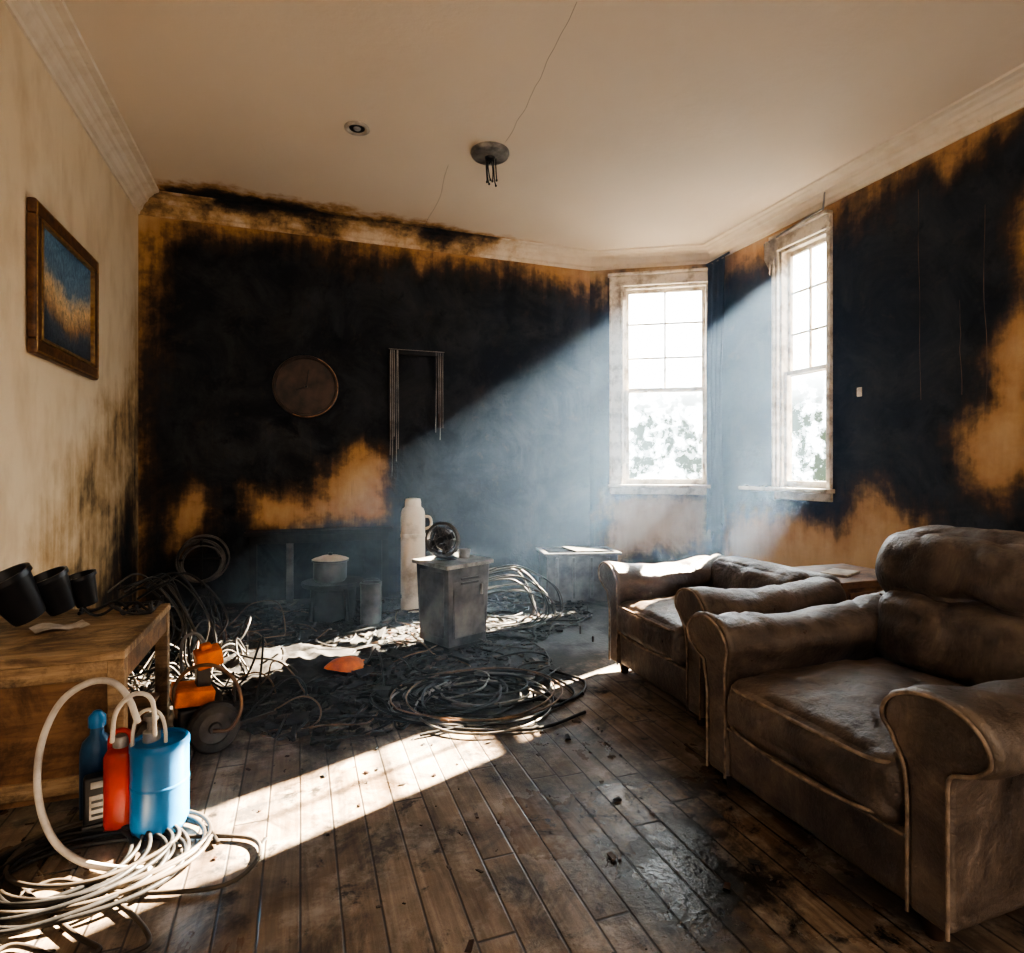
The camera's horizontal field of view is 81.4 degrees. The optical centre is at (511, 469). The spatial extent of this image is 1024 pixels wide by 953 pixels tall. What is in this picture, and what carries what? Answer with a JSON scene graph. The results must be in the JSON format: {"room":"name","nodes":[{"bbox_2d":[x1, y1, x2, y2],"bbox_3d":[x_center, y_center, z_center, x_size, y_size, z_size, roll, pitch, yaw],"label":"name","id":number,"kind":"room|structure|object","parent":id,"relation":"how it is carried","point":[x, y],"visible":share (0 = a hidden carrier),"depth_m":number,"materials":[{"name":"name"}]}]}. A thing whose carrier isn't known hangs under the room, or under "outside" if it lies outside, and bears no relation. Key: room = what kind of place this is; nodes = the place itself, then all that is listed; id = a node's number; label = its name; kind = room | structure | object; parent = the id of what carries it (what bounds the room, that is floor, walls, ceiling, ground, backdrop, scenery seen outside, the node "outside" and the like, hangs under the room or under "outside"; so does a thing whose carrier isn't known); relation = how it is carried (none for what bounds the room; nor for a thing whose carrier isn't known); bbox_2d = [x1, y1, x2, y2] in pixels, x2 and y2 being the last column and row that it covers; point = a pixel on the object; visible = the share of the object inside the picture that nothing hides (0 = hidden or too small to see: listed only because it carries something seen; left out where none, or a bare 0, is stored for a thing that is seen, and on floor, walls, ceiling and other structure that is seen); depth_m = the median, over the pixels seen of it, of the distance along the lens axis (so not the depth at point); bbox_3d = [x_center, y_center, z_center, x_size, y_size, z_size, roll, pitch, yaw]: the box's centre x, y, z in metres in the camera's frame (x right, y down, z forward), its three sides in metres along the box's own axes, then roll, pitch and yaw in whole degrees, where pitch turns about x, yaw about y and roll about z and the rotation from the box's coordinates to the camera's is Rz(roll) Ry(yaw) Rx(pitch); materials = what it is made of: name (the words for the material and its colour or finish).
{"room":"fire-damaged room","nodes":[
{"label":"fire-damaged room","id":0,"kind":"room"},
{"bbox_2d":[0,0,137,609],"bbox_3d":[-1.627,-0.475,1.172,0.100,2.950,6.500,0,0,-20],"label":"wall","id":1,"kind":"structure","parent":0,"point":[69,439],"depth_m":2.92,"materials":[{"name":"paint"}]},
{"bbox_2d":[27,197,98,379],"bbox_3d":[-2.167,-0.825,2.901,0.040,0.660,0.830,0,0,-20],"label":"framed painting","id":2,"kind":"object","parent":1,"relation":"attached to","point":[63,276],"visible":1,"depth_m":2.80,"materials":[{"name":"brown wood"}]},
{"bbox_2d":[2,0,158,214],"bbox_3d":[-1.502,-1.887,1.216,0.165,0.125,6.500,0,0,-20],"label":"trim","id":3,"kind":"structure","parent":1,"relation":"attached to","point":[49,27],"depth_m":2.94,"materials":[{"name":"paint"}]},
{"bbox_2d":[128,692,159,734],"bbox_3d":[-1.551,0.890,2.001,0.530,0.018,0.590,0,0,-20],"label":"hose","id":4,"kind":"object","parent":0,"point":[141,702],"depth_m":2.23,"materials":[{"name":"beige rubber"}]},
{"bbox_2d":[138,215,589,607],"bbox_3d":[-0.995,-0.475,4.900,3.593,2.950,0.100,0,0,-20],"label":"wall","id":5,"kind":"structure","parent":0,"point":[221,308],"depth_m":4.74,"materials":[{"name":"paint"}]},
{"bbox_2d":[272,355,338,417],"bbox_3d":[-1.597,-0.646,4.613,0.490,0.490,0.037,0,0,-20],"label":"wall clock","id":6,"kind":"object","parent":5,"relation":"attached to","point":[303,386],"visible":1,"depth_m":4.61,"materials":[{"name":"brown wood"}]},
{"bbox_2d":[139,191,593,270],"bbox_3d":[-0.950,-1.887,4.775,3.593,0.125,0.165,0,0,-20],"label":"trim","id":7,"kind":"structure","parent":5,"relation":"attached to","point":[163,204],"depth_m":4.68,"materials":[{"name":"paint"}]},
{"bbox_2d":[389,348,444,475],"bbox_3d":[-0.784,-0.466,4.890,0.460,1.031,0.051,0,0,-20],"label":"frame","id":8,"kind":"object","parent":5,"relation":"attached to","point":[439,355],"visible":1,"depth_m":4.82,"materials":[{"name":"wood"}]},
{"bbox_2d":[0,583,1023,952],"bbox_3d":[0.533,1.050,1.994,4.721,0.100,6.600,0,0,-20],"label":"floor","id":9,"kind":"structure","parent":0,"point":[309,890],"depth_m":1.57,"materials":[{"name":"brown wood"}]},
{"bbox_2d":[0,603,170,809],"bbox_3d":[-1.551,0.769,2.001,0.590,0.461,0.670,0,0,-20],"label":"wooden desk","id":10,"kind":"object","parent":9,"relation":"on","point":[36,670],"visible":0.7,"depth_m":1.76,"materials":[{"name":"brown wood"}]},
{"bbox_2d":[0,562,45,626],"bbox_3d":[-1.682,0.421,1.983,0.188,0.210,0.170,0,0,-20],"label":"plant pot","id":11,"kind":"object","parent":10,"relation":"on","point":[21,601],"visible":1,"depth_m":1.98,"materials":[{"name":"black plastic"}]},
{"bbox_2d":[33,566,75,615],"bbox_3d":[-1.655,0.436,2.121,0.153,0.174,0.143,0,0,-20],"label":"plant pot","id":12,"kind":"object","parent":10,"relation":"on","point":[54,586],"visible":0.84,"depth_m":2.11,"materials":[{"name":"black plastic"}]},
{"bbox_2d":[29,619,90,633],"bbox_3d":[-1.536,0.531,2.022,0.110,0.020,0.150,0,0,42],"label":"paper sheet","id":13,"kind":"object","parent":10,"relation":"on","point":[37,628],"visible":1,"depth_m":2.02,"materials":[{"name":"beige paper"}]},
{"bbox_2d":[69,569,97,608],"bbox_3d":[-1.632,0.450,2.239,0.120,0.139,0.120,0,0,-20],"label":"plant pot","id":14,"kind":"object","parent":10,"relation":"on","point":[83,583],"visible":0.76,"depth_m":2.23,"materials":[{"name":"black plastic"}]},
{"bbox_2d":[77,596,163,616],"bbox_3d":[-1.480,0.509,2.249,0.250,0.046,0.200,0,0,-20],"label":"cable","id":15,"kind":"object","parent":10,"relation":"on","point":[137,605],"visible":1,"depth_m":2.20,"materials":[{"name":"black plastic"}]},
{"bbox_2d":[79,709,108,819],"bbox_3d":[-1.189,0.844,1.706,0.084,0.312,0.084,0,0,-20],"label":"bottle","id":16,"kind":"object","parent":9,"relation":"on","point":[93,749],"visible":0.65,"depth_m":1.68,"materials":[{"name":"paint"}]},
{"bbox_2d":[33,677,156,872],"bbox_3d":[-1.049,0.771,1.539,0.323,0.451,0.144,0,0,4],"label":"hose","id":17,"kind":"object","parent":9,"relation":"on","point":[48,831],"visible":0.97,"depth_m":1.52,"materials":[{"name":"beige rubber"}]},
{"bbox_2d":[0,809,262,952],"bbox_3d":[-0.996,0.980,1.454,0.621,0.033,0.525,0,0,25],"label":"coil","id":18,"kind":"object","parent":9,"relation":"on","point":[13,908],"visible":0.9,"depth_m":1.42,"materials":[{"name":"rubber"}]},
{"bbox_2d":[81,771,103,841],"bbox_3d":[-1.137,0.917,1.634,0.070,0.165,0.050,0,0,-31],"label":"box","id":19,"kind":"object","parent":18,"relation":"on","point":[93,800],"visible":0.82,"depth_m":1.61,"materials":[{"name":"black plastic"}]},
{"bbox_2d":[103,727,130,831],"bbox_3d":[-1.092,0.860,1.662,0.074,0.280,0.092,0,0,-20],"label":"canister","id":20,"kind":"object","parent":18,"relation":"on","point":[116,758],"visible":0.62,"depth_m":1.62,"materials":[{"name":"paint"}]},
{"bbox_2d":[128,707,189,840],"bbox_3d":[-0.983,0.825,1.662,0.148,0.351,0.148,0,0,-20],"label":"tank","id":21,"kind":"object","parent":18,"relation":"on","point":[159,773],"visible":0.9,"depth_m":1.61,"materials":[{"name":"paint"}]},
{"bbox_2d":[175,534,229,610],"bbox_3d":[-2.215,0.732,4.270,0.354,0.535,0.128,0,0,-25],"label":"cable reel","id":22,"kind":"object","parent":9,"relation":"on","point":[201,590],"visible":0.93,"depth_m":4.25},
{"bbox_2d":[169,632,243,753],"bbox_3d":[-1.139,0.815,2.183,0.208,0.371,0.344,0,0,-39],"label":"machine","id":23,"kind":"object","parent":9,"relation":"on","point":[199,707],"visible":1,"depth_m":2.11,"materials":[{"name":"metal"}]},
{"bbox_2d":[128,619,297,737],"bbox_3d":[-1.306,0.887,2.730,1.430,0.225,0.665,0,0,39],"label":"cable tangle","id":24,"kind":"object","parent":9,"relation":"on","point":[151,657],"visible":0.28,"depth_m":2.75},
{"bbox_2d":[137,600,308,695],"bbox_3d":[-1.618,0.905,3.076,1.076,0.190,1.761,0,0,-20],"label":"cable tangle","id":25,"kind":"object","parent":9,"relation":"on","point":[139,666],"visible":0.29,"depth_m":2.88,"materials":[{"name":"black rubber"}]},
{"bbox_2d":[128,595,384,720],"bbox_3d":[-1.526,0.827,3.280,1.399,0.346,2.121,0,0,-20],"label":"cable tangle","id":26,"kind":"object","parent":9,"relation":"on","point":[214,618],"visible":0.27,"depth_m":2.83,"materials":[{"name":"rubber"}]},
{"bbox_2d":[135,607,470,736],"bbox_3d":[-1.184,0.969,3.203,1.996,0.061,2.134,0,0,-20],"label":"cable tangle","id":27,"kind":"object","parent":9,"relation":"on","point":[254,640],"visible":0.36,"depth_m":3.13,"materials":[{"name":"black rubber"}]},
{"bbox_2d":[244,526,392,605],"bbox_3d":[-1.466,0.725,4.573,1.074,0.540,0.190,0,0,-20],"label":"console shelf","id":28,"kind":"object","parent":9,"relation":"on","point":[278,536],"visible":0.96,"depth_m":4.46,"materials":[{"name":"wood"}]},
{"bbox_2d":[301,576,363,622],"bbox_3d":[-1.215,0.875,4.039,0.413,0.250,0.415,0,0,-20],"label":"stool","id":29,"kind":"object","parent":9,"relation":"on","point":[329,602],"visible":0.92,"depth_m":3.90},
{"bbox_2d":[312,552,348,582],"bbox_3d":[-1.230,0.652,4.030,0.244,0.195,0.243,0,0,-20],"label":"pot","id":30,"kind":"object","parent":29,"relation":"on","point":[330,568],"visible":1,"depth_m":3.94,"materials":[{"name":"metal"}]},
{"bbox_2d":[128,589,592,749],"bbox_3d":[-0.668,0.950,3.428,3.146,0.116,2.546,0,0,-16],"label":"debris","id":31,"kind":"object","parent":9,"relation":"on","point":[310,659],"visible":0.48,"depth_m":2.89,"materials":[{"name":"grey wood"}]},
{"bbox_2d":[107,572,249,692],"bbox_3d":[-1.444,0.708,2.628,0.286,0.570,0.648,0,0,37],"label":"wires","id":32,"kind":"object","parent":31,"relation":"on","point":[185,616],"visible":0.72,"depth_m":2.56,"materials":[{"name":"rubber"}]},
{"bbox_2d":[324,656,363,672],"bbox_3d":[-0.819,0.955,2.944,0.216,0.062,0.164,0,0,-20],"label":"scrap","id":33,"kind":"object","parent":31,"relation":"on","point":[347,664],"visible":1,"depth_m":2.90,"materials":[{"name":"plastic"}]},
{"bbox_2d":[145,597,593,744],"bbox_3d":[-0.601,0.978,3.455,2.336,0.044,2.491,0,0,23],"label":"cable tangle","id":34,"kind":"object","parent":9,"relation":"on","point":[402,619],"visible":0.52,"depth_m":3.17,"materials":[{"name":"rubber"}]},
{"bbox_2d":[360,577,381,624],"bbox_3d":[-0.928,0.851,3.915,0.146,0.298,0.144,0,0,-20],"label":"drum","id":35,"kind":"object","parent":9,"relation":"on","point":[370,590],"visible":1,"depth_m":3.86,"materials":[{"name":"metal"}]},
{"bbox_2d":[174,596,580,740],"bbox_3d":[-0.418,0.973,3.290,2.513,0.054,1.375,0,0,-36],"label":"cable tangle","id":36,"kind":"object","parent":9,"relation":"on","point":[278,738],"visible":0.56,"depth_m":3.14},
{"bbox_2d":[240,667,586,736],"bbox_3d":[-0.361,0.982,2.507,1.510,0.029,0.742,0,0,-20],"label":"coil","id":37,"kind":"object","parent":9,"relation":"on","point":[463,723],"visible":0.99,"depth_m":2.50,"materials":[{"name":"rubber"}]},
{"bbox_2d":[400,498,432,612],"bbox_3d":[-0.697,0.600,4.258,0.205,0.800,0.179,0,0,-37],"label":"thermos","id":38,"kind":"object","parent":9,"relation":"on","point":[413,516],"visible":0.84,"depth_m":4.17,"materials":[{"name":"white metal"}]},
{"bbox_2d":[412,552,493,651],"bbox_3d":[-0.339,0.752,3.417,0.340,0.496,0.335,0,0,-44],"label":"base cabinet","id":39,"kind":"object","parent":9,"relation":"on","point":[452,594],"visible":0.96,"depth_m":3.30,"materials":[{"name":"metal"}]},
{"bbox_2d":[425,522,459,560],"bbox_3d":[-0.383,0.403,3.415,0.203,0.216,0.145,0,0,15],"label":"desk fan","id":40,"kind":"object","parent":39,"relation":"on","point":[444,539],"visible":1,"depth_m":3.37,"materials":[{"name":"metal"}]},
{"bbox_2d":[458,548,470,557],"bbox_3d":[-0.280,0.486,3.472,0.076,0.050,0.076,0,0,-20],"label":"steel tumbler","id":41,"kind":"object","parent":39,"relation":"on","point":[462,552],"visible":0.98,"depth_m":3.44,"materials":[{"name":"silver metal"}]},
{"bbox_2d":[486,564,562,633],"bbox_3d":[0.045,0.800,3.846,0.615,0.394,0.288,0,0,-24],"label":"bundle","id":42,"kind":"object","parent":9,"relation":"on","point":[509,567],"visible":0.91,"depth_m":3.85,"materials":[{"name":"rubber"}]},
{"bbox_2d":[536,546,621,601],"bbox_3d":[0.515,0.803,4.702,0.600,0.393,0.400,0,0,-8],"label":"crate","id":43,"kind":"object","parent":9,"relation":"on","point":[573,570],"visible":0.76,"depth_m":4.52,"materials":[{"name":"metal"}]},
{"bbox_2d":[598,554,846,725],"bbox_3d":[0.933,0.715,2.727,0.797,0.570,0.910,0,0,-18],"label":"armchair","id":44,"kind":"object","parent":9,"relation":"on","point":[651,606],"visible":0.7,"depth_m":2.58,"materials":[{"name":"leather"}]},
{"bbox_2d":[617,595,687,665],"bbox_3d":[0.888,0.710,2.715,0.704,0.240,0.573,0,0,-18],"label":"seat cushion","id":45,"kind":"object","parent":44,"relation":"on","point":[651,627],"depth_m":2.60,"materials":[{"name":"leather"}]},
{"bbox_2d":[708,557,809,588],"bbox_3d":[1.178,0.579,2.806,0.267,0.296,0.614,10,-3,-17],"label":"cushion","id":46,"kind":"object","parent":44,"relation":"on","point":[723,572],"depth_m":2.77,"materials":[{"name":"leather"}]},
{"bbox_2d":[794,563,883,599],"bbox_3d":[1.617,0.745,2.911,0.480,0.511,0.420,0,0,-20],"label":"side table","id":47,"kind":"object","parent":9,"relation":"on","point":[856,581],"visible":0.24,"depth_m":2.77,"materials":[{"name":"brown wood"}]},
{"bbox_2d":[686,525,1023,941],"bbox_3d":[1.204,0.588,1.698,1.047,0.824,0.943,0,0,-20],"label":"armchair","id":48,"kind":"object","parent":9,"relation":"on","point":[887,725],"visible":1,"depth_m":1.57,"materials":[{"name":"leather"}]},
{"bbox_2d":[727,657,968,823],"bbox_3d":[1.038,0.710,1.660,0.701,0.240,0.571,0,0,-20],"label":"seat cushion","id":49,"kind":"object","parent":48,"relation":"on","point":[816,724],"depth_m":1.56,"materials":[{"name":"leather"}]},
{"bbox_2d":[876,590,1023,686],"bbox_3d":[1.399,0.535,1.789,0.296,0.314,0.582,15,-5,-19],"label":"lumbar cushion","id":50,"kind":"object","parent":48,"relation":"on","point":[964,638],"depth_m":1.74,"materials":[{"name":"leather"}]},
{"bbox_2d":[876,525,1023,617],"bbox_3d":[1.459,0.330,1.802,0.296,0.302,0.672,19,-6,-19],"label":"cushion","id":51,"kind":"object","parent":48,"relation":"on","point":[929,571],"depth_m":1.80,"materials":[{"name":"leather"}]},
{"bbox_2d":[64,0,1023,249],"bbox_3d":[0.533,-2.000,1.994,4.721,0.100,6.600,0,0,-20],"label":"ceiling","id":52,"kind":"structure","parent":0,"point":[646,123],"depth_m":3.12,"materials":[{"name":"paint"}]},
{"bbox_2d":[344,121,369,135],"bbox_3d":[-0.884,-1.943,3.393,0.144,0.014,0.144,0,0,-20],"label":"recessed light","id":53,"kind":"object","parent":52,"relation":"in","point":[356,128],"visible":1,"depth_m":3.38,"materials":[{"name":"metal"}]},
{"bbox_2d":[470,141,509,186],"bbox_3d":[-0.135,-1.843,3.649,0.240,0.215,0.240,0,0,-20],"label":"ceiling lamp","id":54,"kind":"object","parent":52,"relation":"attached to","point":[488,153],"depth_m":3.62,"materials":[{"name":"grey metal"}]},
{"bbox_2d":[425,2,576,223],"bbox_3d":[-0.195,-1.950,3.616,0.208,0.002,2.448,0,0,-27],"label":"crack","id":55,"kind":"object","parent":52,"relation":"attached to","point":[576,2],"visible":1,"depth_m":3.12,"materials":[{"name":"brown paint"}]},
{"bbox_2d":[590,264,711,563],"bbox_3d":[1.251,-0.475,5.407,1.073,2.950,0.100,0,0,11],"label":"wall","id":56,"kind":"structure","parent":0,"point":[646,528],"depth_m":5.41,"materials":[{"name":"paint"}]},
{"bbox_2d":[609,286,611,483],"bbox_3d":[0.891,-0.765,5.385,0.020,1.790,0.015,0,0,10],"label":"bead","id":57,"kind":"object","parent":56,"relation":"attached to","point":[610,287],"visible":1,"depth_m":5.38,"materials":[{"name":"paint"}]},
{"bbox_2d":[612,286,623,483],"bbox_3d":[0.950,-0.765,5.397,0.130,1.790,0.030,0,0,11],"label":"window frame","id":58,"kind":"structure","parent":56,"relation":"attached to","point":[616,291],"depth_m":5.38,"materials":[{"name":"paint"}]},
{"bbox_2d":[621,286,622,483],"bbox_3d":[0.989,-0.765,5.369,0.018,1.790,0.010,0,0,11],"label":"bead","id":59,"kind":"object","parent":56,"relation":"attached to","point":[621,286],"visible":1,"depth_m":5.36,"materials":[{"name":"paint"}]},
{"bbox_2d":[590,243,710,270],"bbox_3d":[1.227,-1.887,5.276,1.073,0.125,0.165,0,0,11],"label":"trim","id":60,"kind":"structure","parent":56,"relation":"attached to","point":[686,254],"depth_m":5.29,"materials":[{"name":"paint"}]},
{"bbox_2d":[608,267,707,484],"bbox_3d":[1.323,-0.823,5.363,0.906,1.905,0.160,0,0,11],"label":"window","id":61,"kind":"structure","parent":56,"relation":"in","point":[692,275],"depth_m":5.35,"materials":[{"name":"paint"}]},
{"bbox_2d":[609,488,706,494],"bbox_3d":[1.325,0.190,5.332,0.891,0.060,0.021,0,0,11],"label":"apron","id":62,"kind":"object","parent":56,"relation":"attached to","point":[651,491],"visible":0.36,"depth_m":5.32,"materials":[{"name":"paint"}]},
{"bbox_2d":[608,484,709,487],"bbox_3d":[1.319,0.145,5.330,0.901,0.030,0.145,0,0,11],"label":"sill","id":63,"kind":"structure","parent":56,"relation":"attached to","point":[609,485],"depth_m":5.28,"materials":[{"name":"paint"}]},
{"bbox_2d":[706,252,729,538],"bbox_3d":[1.768,-0.612,5.115,0.054,2.433,0.290,0,0,-20],"label":"curtain","id":64,"kind":"object","parent":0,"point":[715,521],"visible":1,"depth_m":5.14,"materials":[{"name":"fabric"}]},
{"bbox_2d":[744,485,792,487],"bbox_3d":[1.967,0.123,4.558,0.093,0.013,0.493,0,0,-20],"label":"rubble","id":65,"kind":"object","parent":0,"point":[744,485],"depth_m":4.57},
{"bbox_2d":[712,108,1023,568],"bbox_3d":[2.816,-0.475,2.468,0.100,2.950,5.961,0,0,-20],"label":"wall","id":66,"kind":"structure","parent":0,"point":[904,457],"depth_m":3.57,"materials":[{"name":"paint"}]},
{"bbox_2d":[772,260,774,486],"bbox_3d":[1.989,-0.765,4.532,0.015,1.790,0.020,0,0,-20],"label":"bead","id":67,"kind":"object","parent":66,"relation":"attached to","point":[773,266],"visible":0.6,"depth_m":4.52,"materials":[{"name":"paint"}]},
{"bbox_2d":[775,251,779,486],"bbox_3d":[2.013,-0.765,4.530,0.030,1.790,0.040,0,0,-20],"label":"window frame","id":68,"kind":"structure","parent":66,"relation":"attached to","point":[777,275],"depth_m":4.51,"materials":[{"name":"paint"}]},
{"bbox_2d":[738,486,834,493],"bbox_3d":[2.045,0.145,4.449,0.145,0.030,0.854,0,0,-20],"label":"sill","id":69,"kind":"structure","parent":66,"relation":"attached to","point":[779,489],"depth_m":4.32,"materials":[{"name":"paint"}]},
{"bbox_2d":[763,192,825,274],"bbox_3d":[2.042,-1.698,4.314,0.066,0.453,0.557,0,0,-22],"label":"curtain rod","id":70,"kind":"object","parent":66,"relation":"attached to","point":[770,247],"visible":0.94,"depth_m":4.47,"materials":[{"name":"metal"}]},
{"bbox_2d":[769,209,832,488],"bbox_3d":[2.124,-0.823,4.323,0.160,1.905,0.534,0,0,-20],"label":"window","id":71,"kind":"structure","parent":66,"relation":"in","point":[818,223],"depth_m":4.48,"materials":[{"name":"paint"}]},
{"bbox_2d":[774,491,832,501],"bbox_3d":[2.098,0.190,4.306,0.020,0.060,0.519,0,0,-20],"label":"apron","id":72,"kind":"object","parent":66,"relation":"attached to","point":[820,497],"visible":0.94,"depth_m":4.27,"materials":[{"name":"paint"}]},
{"bbox_2d":[826,227,832,488],"bbox_3d":[2.175,-0.765,4.076,0.030,1.790,0.035,0,0,-20],"label":"window frame","id":73,"kind":"structure","parent":66,"relation":"attached to","point":[829,231],"depth_m":4.06,"materials":[{"name":"paint"}]},
{"bbox_2d":[857,387,861,396],"bbox_3d":[2.256,-0.507,3.868,0.016,0.060,0.035,0,0,-20],"label":"light switch","id":74,"kind":"object","parent":66,"relation":"attached to","point":[859,389],"visible":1,"depth_m":3.86,"materials":[{"name":"paint"}]},
{"bbox_2d":[704,63,1023,260],"bbox_3d":[2.692,-1.887,2.424,0.165,0.125,5.961,0,0,-20],"label":"trim","id":75,"kind":"structure","parent":66,"relation":"attached to","point":[1003,96],"depth_m":3.60,"materials":[{"name":"paint"}]},
{"bbox_2d":[902,169,986,405],"bbox_3d":[2.437,-1.069,3.374,0.003,1.501,0.475,0,0,-20],"label":"wires","id":76,"kind":"object","parent":66,"relation":"attached to","point":[903,169],"visible":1,"depth_m":3.28,"materials":[{"name":"black metal"}]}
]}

